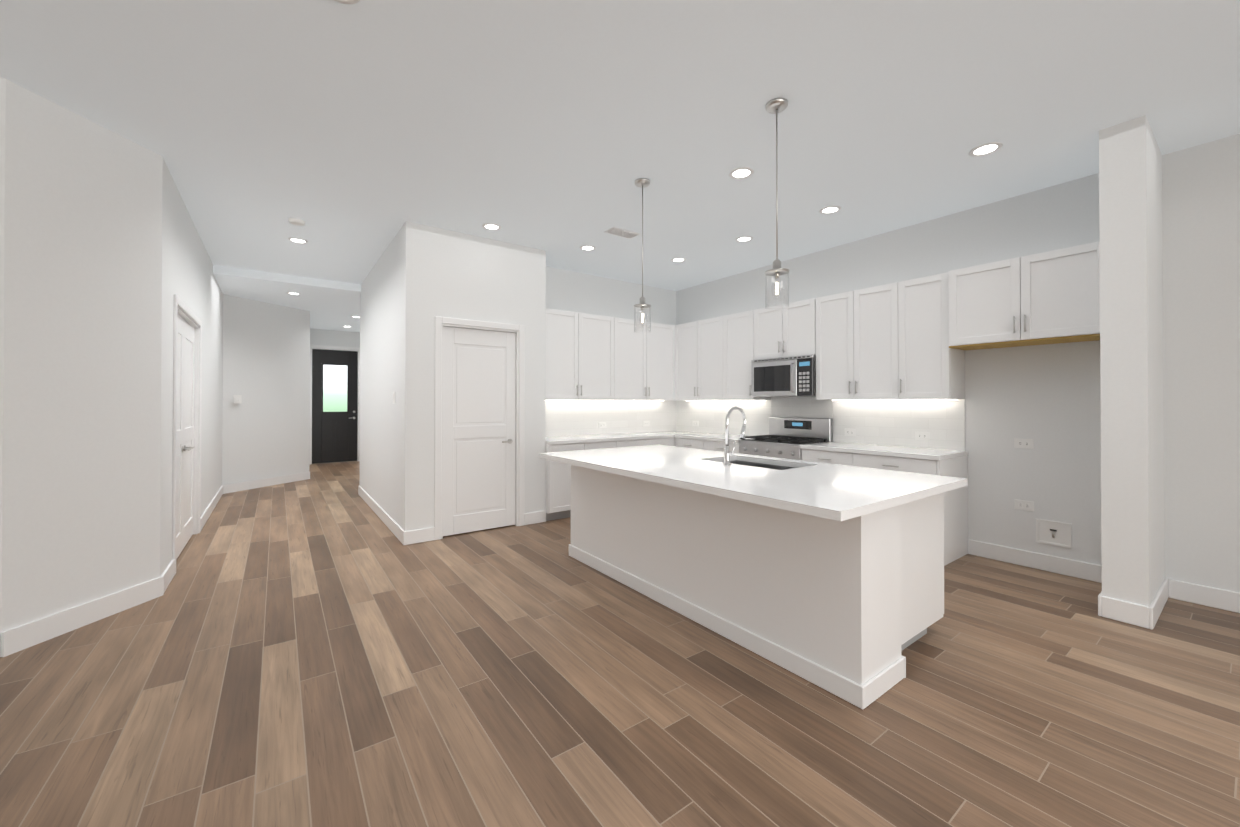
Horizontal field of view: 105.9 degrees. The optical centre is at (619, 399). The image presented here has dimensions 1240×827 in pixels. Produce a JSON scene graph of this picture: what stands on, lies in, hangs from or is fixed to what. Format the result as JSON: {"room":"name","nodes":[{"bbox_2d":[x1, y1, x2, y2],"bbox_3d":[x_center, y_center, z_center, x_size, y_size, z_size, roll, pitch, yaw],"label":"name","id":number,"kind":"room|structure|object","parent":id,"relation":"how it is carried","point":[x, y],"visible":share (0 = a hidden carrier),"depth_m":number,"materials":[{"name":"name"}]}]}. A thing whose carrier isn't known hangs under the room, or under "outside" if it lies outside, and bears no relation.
{"room":"kitchen","nodes":[
{"label":"kitchen","id":0,"kind":"room"},
{"bbox_2d":[0,77,5,632],"bbox_3d":[-5.235,-0.184,1.157,4.730,3.080,0.150,0,0,-36],"label":"wall","id":1,"kind":"structure","parent":0,"point":[2,144],"depth_m":2.49,"materials":[{"name":"paint"}]},
{"bbox_2d":[1,79,162,631],"bbox_3d":[-3.343,-0.173,2.899,0.195,3.080,0.879,0,0,5],"label":"wall","id":2,"kind":"structure","parent":0,"point":[81,483],"depth_m":2.81,"materials":[{"name":"paint"}]},
{"bbox_2d":[0,485,1239,656],"bbox_3d":[-2.465,1.300,2.586,10.900,0.130,17.400,0,0,-36],"label":"baseboard","id":3,"kind":"structure","parent":2,"relation":"attached to","point":[1147,617],"depth_m":3.11,"materials":[{"name":"white wood"}]},
{"bbox_2d":[160,158,222,576],"bbox_3d":[-4.635,-0.159,5.096,0.150,3.080,4.600,0,0,-36],"label":"wall","id":4,"kind":"structure","parent":0,"point":[189,279],"depth_m":4.25,"materials":[{"name":"paint"}]},
{"bbox_2d":[176,314,194,558],"bbox_3d":[-3.949,0.313,4.257,0.098,2.102,1.358,0,0,-36],"label":"bedroom door","id":5,"kind":"structure","parent":4,"relation":"in","point":[185,434],"depth_m":4.33,"materials":[{"name":"white wood"}]},
{"bbox_2d":[172,294,201,574],"bbox_3d":[-3.990,0.276,4.227,0.168,2.200,1.530,0,0,-36],"label":"door frame","id":6,"kind":"structure","parent":4,"relation":"attached to","point":[195,321],"depth_m":4.79,"materials":[{"name":"white wood"}]},
{"bbox_2d":[222,294,309,484],"bbox_3d":[-5.840,-0.143,7.614,1.363,3.080,1.147,0,0,-36],"label":"wall","id":7,"kind":"structure","parent":0,"point":[266,376],"depth_m":7.56,"materials":[{"name":"paint"}]},
{"bbox_2d":[233,395,241,402],"bbox_3d":[-5.818,-0.006,7.126,0.009,0.125,0.120,0,0,15],"label":"hall light switch","id":8,"kind":"object","parent":7,"relation":"attached to","point":[237,398],"visible":1,"depth_m":7.12,"materials":[{"name":"white plastic"}]},
{"bbox_2d":[223,472,309,493],"bbox_3d":[-5.683,1.332,7.601,1.133,0.130,0.905,0,0,-36],"label":"baseboard","id":9,"kind":"structure","parent":7,"relation":"attached to","point":[235,487],"depth_m":7.51,"materials":[{"name":"white wood"}]},
{"bbox_2d":[213,265,360,331],"bbox_3d":[-6.174,-1.621,8.626,5.020,0.109,5.700,0,0,-36],"label":"ceiling","id":10,"kind":"structure","parent":0,"point":[331,305],"depth_m":6.96,"materials":[{"name":"paint"}]},
{"bbox_2d":[287,292,300,294],"bbox_3d":[-4.832,-1.572,6.943,0.184,0.008,0.184,0,0,-36],"label":"recessed light","id":11,"kind":"object","parent":10,"relation":"in","point":[293,293],"visible":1,"depth_m":6.94,"materials":[{"name":"white plastic"}]},
{"bbox_2d":[310,328,359,349],"bbox_3d":[-6.095,-0.123,10.811,2.300,3.080,0.150,0,0,-36],"label":"wall","id":12,"kind":"structure","parent":0,"point":[333,338],"depth_m":10.50,"materials":[{"name":"paint"}]},
{"bbox_2d":[309,345,359,464],"bbox_3d":[-6.420,0.108,10.561,1.050,2.615,0.168,0,0,-36],"label":"door frame","id":13,"kind":"structure","parent":12,"relation":"attached to","point":[322,347],"depth_m":10.53,"materials":[{"name":"wood"}]},
{"bbox_2d":[312,349,357,463],"bbox_3d":[-6.400,0.145,10.532,0.878,2.517,0.108,0,0,-36],"label":"front door","id":14,"kind":"structure","parent":12,"relation":"in","point":[334,400],"depth_m":10.54,"materials":[{"name":"black wood"}]},
{"bbox_2d":[360,221,423,530],"bbox_3d":[-2.880,-0.155,5.729,0.150,3.080,3.050,0,0,-36],"label":"wall","id":15,"kind":"structure","parent":0,"point":[418,279],"depth_m":4.83,"materials":[{"name":"paint"}]},
{"bbox_2d":[424,225,535,527],"bbox_3d":[-1.470,-0.160,4.945,1.200,3.080,0.120,0,0,-36],"label":"wall","id":16,"kind":"structure","parent":0,"point":[470,277],"depth_m":4.87,"materials":[{"name":"paint"}]},
{"bbox_2d":[443,326,515,535],"bbox_3d":[-1.452,0.317,4.901,0.778,2.102,0.098,0,0,-36],"label":"pantry door","id":17,"kind":"structure","parent":16,"relation":"in","point":[479,375],"depth_m":4.90,"materials":[{"name":"white wood"}]},
{"bbox_2d":[434,316,524,539],"bbox_3d":[-1.473,0.280,4.929,0.950,2.200,0.138,0,0,-36],"label":"door frame","id":18,"kind":"structure","parent":16,"relation":"attached to","point":[441,322],"depth_m":4.81,"materials":[{"name":"white wood"}]},
{"bbox_2d":[536,249,545,510],"bbox_3d":[-1.798,-0.150,6.520,0.130,3.080,3.050,0,0,-36],"label":"wall","id":19,"kind":"structure","parent":0,"point":[540,254],"depth_m":5.29,"materials":[{"name":"paint"}]},
{"bbox_2d":[546,266,675,324],"bbox_3d":[-0.193,-0.150,6.579,2.530,3.080,0.150,0,0,-36],"label":"wall","id":20,"kind":"structure","parent":0,"point":[570,291],"depth_m":6.49,"materials":[{"name":"paint"}]},
{"bbox_2d":[546,308,609,400],"bbox_3d":[-0.596,-0.538,5.973,1.155,1.090,0.350,0,0,-36],"label":"upper cabinet","id":21,"kind":"object","parent":20,"relation":"attached to","point":[577,344],"depth_m":5.81,"materials":[{"name":"white wood"}]},
{"bbox_2d":[599,422,605,427],"bbox_3d":[-0.241,0.349,6.429,0.125,0.080,0.008,0,0,-36],"label":"outlet","id":22,"kind":"object","parent":20,"relation":"attached to","point":[602,424],"visible":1,"depth_m":6.43,"materials":[{"name":"white plastic"}]},
{"bbox_2d":[610,317,673,400],"bbox_3d":[0.255,-0.535,6.566,1.156,1.090,0.399,0,0,-36],"label":"upper cabinet","id":23,"kind":"object","parent":20,"relation":"attached to","point":[641,362],"depth_m":6.42,"materials":[{"name":"white wood"}]},
{"bbox_2d":[0,461,1239,826],"bbox_3d":[-2.774,1.428,3.009,11.200,0.120,18.750,0,0,-36],"label":"floor","id":24,"kind":"structure","parent":0,"point":[322,645],"depth_m":2.09,"materials":[{"name":"brown wood"}]},
{"bbox_2d":[546,441,621,520],"bbox_3d":[-0.579,0.948,5.808,0.999,0.876,0.620,0,0,-36],"label":"base cabinet","id":25,"kind":"object","parent":24,"relation":"on","point":[558,474],"depth_m":5.37,"materials":[{"name":"white wood"}]},
{"bbox_2d":[546,429,685,444],"bbox_3d":[0.040,0.492,6.255,2.524,0.040,0.635,0,0,-36],"label":"countertop","id":26,"kind":"structure","parent":25,"relation":"on","point":[582,438],"depth_m":6.00,"materials":[{"name":"white stone"}]},
{"bbox_2d":[622,437,669,446],"bbox_3d":[0.149,0.951,6.341,1.043,0.876,0.620,0,0,-36],"label":"base cabinet","id":27,"kind":"object","parent":24,"relation":"on","point":[657,440],"depth_m":6.13,"materials":[{"name":"white wood"}]},
{"bbox_2d":[670,437,705,449],"bbox_3d":[1.142,0.951,6.325,0.660,0.876,0.620,0,0,-36],"label":"base cabinet","id":28,"kind":"object","parent":24,"relation":"on","point":[687,442],"depth_m":6.14,"materials":[{"name":"white wood"}]},
{"bbox_2d":[674,433,752,444],"bbox_3d":[1.315,0.492,6.113,0.635,0.040,1.100,0,0,-36],"label":"countertop","id":29,"kind":"structure","parent":28,"relation":"on","point":[709,436],"depth_m":6.18,"materials":[{"name":"white stone"}]},
{"bbox_2d":[706,441,738,452],"bbox_3d":[1.458,0.948,5.926,0.620,0.876,0.634,0,0,-36],"label":"base cabinet","id":30,"kind":"object","parent":24,"relation":"on","point":[710,445],"depth_m":5.72,"materials":[{"name":"white wood"}]},
{"bbox_2d":[569,466,949,708],"bbox_3d":[0.763,0.932,3.431,1.132,0.876,2.578,0,0,-36],"label":"kitchen island","id":31,"kind":"object","parent":24,"relation":"on","point":[828,577],"depth_m":2.52,"materials":[{"name":"white wood"}]},
{"bbox_2d":[539,446,966,521],"bbox_3d":[0.642,0.474,3.345,1.365,0.040,2.670,0,0,-36],"label":"island countertop","id":32,"kind":"structure","parent":31,"relation":"on","point":[838,493],"depth_m":2.68,"materials":[{"name":"white stone"}]},
{"bbox_2d":[723,406,745,465],"bbox_3d":[0.823,0.250,3.284,0.227,0.406,0.088,0,0,-36],"label":"faucet","id":33,"kind":"object","parent":32,"relation":"on","point":[727,453],"depth_m":3.24,"materials":[{"name":"silver metal"}]},
{"bbox_2d":[730,460,794,469],"bbox_3d":[0.997,0.605,3.431,0.464,0.219,0.754,0,0,-36],"label":"sink","id":34,"kind":"object","parent":32,"relation":"in","point":[756,463],"depth_m":3.63,"materials":[{"name":"silver metal"}]},
{"bbox_2d":[739,417,831,459],"bbox_3d":[1.852,0.798,5.324,0.675,1.170,0.796,0,0,-36],"label":"range","id":35,"kind":"object","parent":24,"relation":"on","point":[786,437],"visible":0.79,"depth_m":5.29,"materials":[{"name":"silver metal"}]},
{"bbox_2d":[802,449,845,464],"bbox_3d":[2.297,0.941,4.780,0.620,0.876,0.599,0,0,-36],"label":"base cabinet","id":36,"kind":"object","parent":24,"relation":"on","point":[814,455],"depth_m":4.64,"materials":[{"name":"white wood"}]},
{"bbox_2d":[846,453,967,565],"bbox_3d":[2.633,0.938,4.320,0.620,0.876,0.775,0,0,-36],"label":"base cabinet","id":37,"kind":"object","parent":24,"relation":"on","point":[955,510],"depth_m":4.04,"materials":[{"name":"white wood"}]},
{"bbox_2d":[800,441,967,460],"bbox_3d":[2.486,0.481,4.511,0.635,0.040,1.260,0,0,-36],"label":"countertop","id":38,"kind":"structure","parent":37,"relation":"on","point":[835,446],"depth_m":4.33,"materials":[{"name":"white stone"}]},
{"bbox_2d":[0,0,1239,290],"bbox_3d":[-2.774,-1.772,3.029,11.200,0.120,18.750,0,0,-36],"label":"ceiling","id":39,"kind":"structure","parent":0,"point":[356,136],"depth_m":2.76,"materials":[{"name":"paint"}]},
{"bbox_2d":[288,218,304,225],"bbox_3d":[-3.072,-1.685,4.452,0.132,0.033,0.132,0,0,-36],"label":"smoke detector","id":40,"kind":"object","parent":39,"relation":"attached to","point":[296,222],"visible":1,"depth_m":4.42,"materials":[{"name":"white plastic"}]},
{"bbox_2d":[288,238,307,243],"bbox_3d":[-3.432,-1.694,4.995,0.184,0.008,0.184,0,0,-36],"label":"recessed light","id":41,"kind":"object","parent":39,"relation":"in","point":[299,240],"visible":0.98,"depth_m":4.99,"materials":[{"name":"white plastic"}]},
{"bbox_2d":[334,0,359,3],"bbox_3d":[-1.172,-1.714,1.939,0.184,0.008,0.184,0,0,-36],"label":"recessed light","id":42,"kind":"object","parent":39,"relation":"in","point":[348,1],"visible":1,"depth_m":2.01,"materials":[{"name":"white plastic"}]},
{"bbox_2d":[482,223,500,229],"bbox_3d":[-1.260,-1.697,4.600,0.184,0.008,0.184,0,0,-36],"label":"recessed light","id":43,"kind":"object","parent":39,"relation":"in","point":[490,226],"visible":1,"depth_m":4.59,"materials":[{"name":"white plastic"}]},
{"bbox_2d":[580,245,595,250],"bbox_3d":[-0.361,-1.693,5.234,0.184,0.008,0.184,0,0,-36],"label":"recessed light","id":44,"kind":"object","parent":39,"relation":"in","point":[587,247],"visible":1,"depth_m":5.23,"materials":[{"name":"white plastic"}]},
{"bbox_2d":[605,227,640,238],"bbox_3d":[0.026,-1.696,4.773,0.340,0.009,0.180,0,0,-36],"label":"ceiling vent","id":45,"kind":"object","parent":39,"relation":"in","point":[620,232],"visible":1,"depth_m":4.77,"materials":[{"name":"white metal"}]},
{"bbox_2d":[634,178,650,332],"bbox_3d":[0.176,-1.118,3.665,0.136,1.178,0.136,0,0,-36],"label":"pendant light","id":46,"kind":"object","parent":39,"relation":"hanging from","point":[642,183],"visible":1,"depth_m":3.66,"materials":[{"name":"silver metal"}]},
{"bbox_2d":[671,257,685,261],"bbox_3d":[0.709,-1.690,5.669,0.184,0.008,0.184,0,0,-36],"label":"recessed light","id":47,"kind":"object","parent":39,"relation":"in","point":[679,259],"visible":0.98,"depth_m":5.65,"materials":[{"name":"white plastic"}]},
{"bbox_2d":[729,167,753,178],"bbox_3d":[0.913,-1.704,3.526,0.184,0.008,0.184,0,0,-36],"label":"recessed light","id":48,"kind":"object","parent":39,"relation":"in","point":[741,173],"visible":1,"depth_m":3.52,"materials":[{"name":"white plastic"}]},
{"bbox_2d":[735,236,752,241],"bbox_3d":[1.312,-1.695,4.945,0.184,0.008,0.184,0,0,-36],"label":"recessed light","id":49,"kind":"object","parent":39,"relation":"in","point":[744,238],"visible":1,"depth_m":4.95,"materials":[{"name":"white plastic"}]},
{"bbox_2d":[765,98,788,309],"bbox_3d":[0.909,-1.124,2.715,0.136,1.178,0.136,0,0,-36],"label":"pendant light","id":50,"kind":"object","parent":39,"relation":"hanging from","point":[776,106],"visible":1,"depth_m":2.71,"materials":[{"name":"silver metal"}]},
{"bbox_2d":[819,205,840,213],"bbox_3d":[1.883,-1.699,4.199,0.184,0.008,0.184,0,0,-36],"label":"recessed light","id":51,"kind":"object","parent":39,"relation":"in","point":[830,209],"visible":1,"depth_m":4.19,"materials":[{"name":"white plastic"}]},
{"bbox_2d":[969,142,1002,156],"bbox_3d":[2.493,-1.706,3.195,0.184,0.008,0.184,0,0,-36],"label":"recessed light","id":52,"kind":"object","parent":39,"relation":"in","point":[985,149],"visible":1,"depth_m":3.19,"materials":[{"name":"white plastic"}]},
{"bbox_2d":[643,421,649,426],"bbox_3d":[0.389,0.352,6.889,0.125,0.080,0.008,0,0,-36],"label":"outlet","id":53,"kind":"object","parent":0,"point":[646,423],"visible":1,"depth_m":6.89,"materials":[{"name":"white plastic"}]},
{"bbox_2d":[693,421,698,426],"bbox_3d":[1.113,0.352,6.906,0.008,0.080,0.125,0,0,-36],"label":"outlet","id":54,"kind":"object","parent":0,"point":[695,423],"visible":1,"depth_m":6.89,"materials":[{"name":"white plastic"}]},
{"bbox_2d":[845,428,855,435],"bbox_3d":[2.477,0.351,5.041,0.008,0.080,0.125,0,0,-36],"label":"outlet","id":55,"kind":"object","parent":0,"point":[850,432],"visible":1,"depth_m":5.04,"materials":[{"name":"white plastic"}]},
{"bbox_2d":[915,432,929,440],"bbox_3d":[2.890,0.347,4.476,0.008,0.080,0.125,0,0,-36],"label":"outlet","id":56,"kind":"object","parent":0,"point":[922,435],"visible":1,"depth_m":4.47,"materials":[{"name":"white plastic"}]},
{"bbox_2d":[676,134,1239,592],"bbox_3d":[4.032,-0.172,3.072,0.150,3.080,10.800,0,0,-36],"label":"wall","id":57,"kind":"structure","parent":0,"point":[1046,398],"depth_m":3.63,"materials":[{"name":"paint"}]},
{"bbox_2d":[674,316,725,400],"bbox_3d":[1.201,-0.535,6.478,0.395,1.090,0.997,0,0,-36],"label":"upper cabinet","id":58,"kind":"object","parent":57,"relation":"attached to","point":[699,346],"depth_m":6.37,"materials":[{"name":"white wood"}]},
{"bbox_2d":[726,309,770,400],"bbox_3d":[1.618,-0.539,5.947,0.350,1.090,0.589,0,0,-36],"label":"upper cabinet","id":59,"kind":"object","parent":57,"relation":"attached to","point":[741,328],"depth_m":5.82,"materials":[{"name":"white wood"}]},
{"bbox_2d":[758,298,813,358],"bbox_3d":[1.992,-0.784,5.437,0.350,0.606,0.804,0,0,-36],"label":"upper cabinet","id":60,"kind":"object","parent":57,"relation":"attached to","point":[787,332],"depth_m":5.29,"materials":[{"name":"white wood"}]},
{"bbox_2d":[751,355,815,396],"bbox_3d":[1.952,-0.257,5.404,0.448,0.440,0.796,0,0,-36],"label":"microwave","id":61,"kind":"object","parent":60,"relation":"attached to","point":[793,376],"visible":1,"depth_m":5.26,"materials":[{"name":"silver metal"}]},
{"bbox_2d":[814,284,889,400],"bbox_3d":[2.472,-0.546,4.779,0.350,1.090,0.949,0,0,-36],"label":"upper cabinet","id":62,"kind":"object","parent":57,"relation":"attached to","point":[852,328],"depth_m":4.68,"materials":[{"name":"white wood"}]},
{"bbox_2d":[890,273,965,399],"bbox_3d":[2.821,-0.549,4.301,0.350,1.090,0.470,0,0,-36],"label":"upper cabinet","id":63,"kind":"object","parent":57,"relation":"attached to","point":[913,339],"depth_m":4.19,"materials":[{"name":"white wood"}]},
{"bbox_2d":[946,241,1099,348],"bbox_3d":[3.230,-0.778,3.710,0.390,0.640,0.965,0,0,-36],"label":"upper cabinet","id":64,"kind":"object","parent":57,"relation":"attached to","point":[1050,297],"depth_m":3.57,"materials":[{"name":"white wood"}]},
{"bbox_2d":[1014,499,1033,511],"bbox_3d":[3.342,0.873,3.874,0.008,0.080,0.125,0,0,-36],"label":"outlet","id":65,"kind":"object","parent":57,"relation":"attached to","point":[1024,505],"visible":1,"depth_m":3.87,"materials":[{"name":"white plastic"}]},
{"bbox_2d":[1014,438,1033,448],"bbox_3d":[3.342,0.363,3.877,0.008,0.080,0.125,0,0,-36],"label":"outlet","id":66,"kind":"object","parent":57,"relation":"attached to","point":[1024,443],"visible":1,"depth_m":3.87,"materials":[{"name":"white plastic"}]},
{"bbox_2d":[1036,519,1071,547],"bbox_3d":[3.449,1.062,3.728,0.016,0.190,0.210,0,0,-36],"label":"outlet box","id":67,"kind":"object","parent":57,"relation":"attached to","point":[1054,533],"visible":1,"depth_m":3.72,"materials":[{"name":"white plastic"}]},
{"bbox_2d":[1099,115,1164,606],"bbox_3d":[3.420,-0.171,3.120,0.780,3.080,0.200,0,0,-36],"label":"column","id":68,"kind":"structure","parent":0,"point":[1131,376],"depth_m":2.90,"materials":[{"name":"paint"}]}
]}

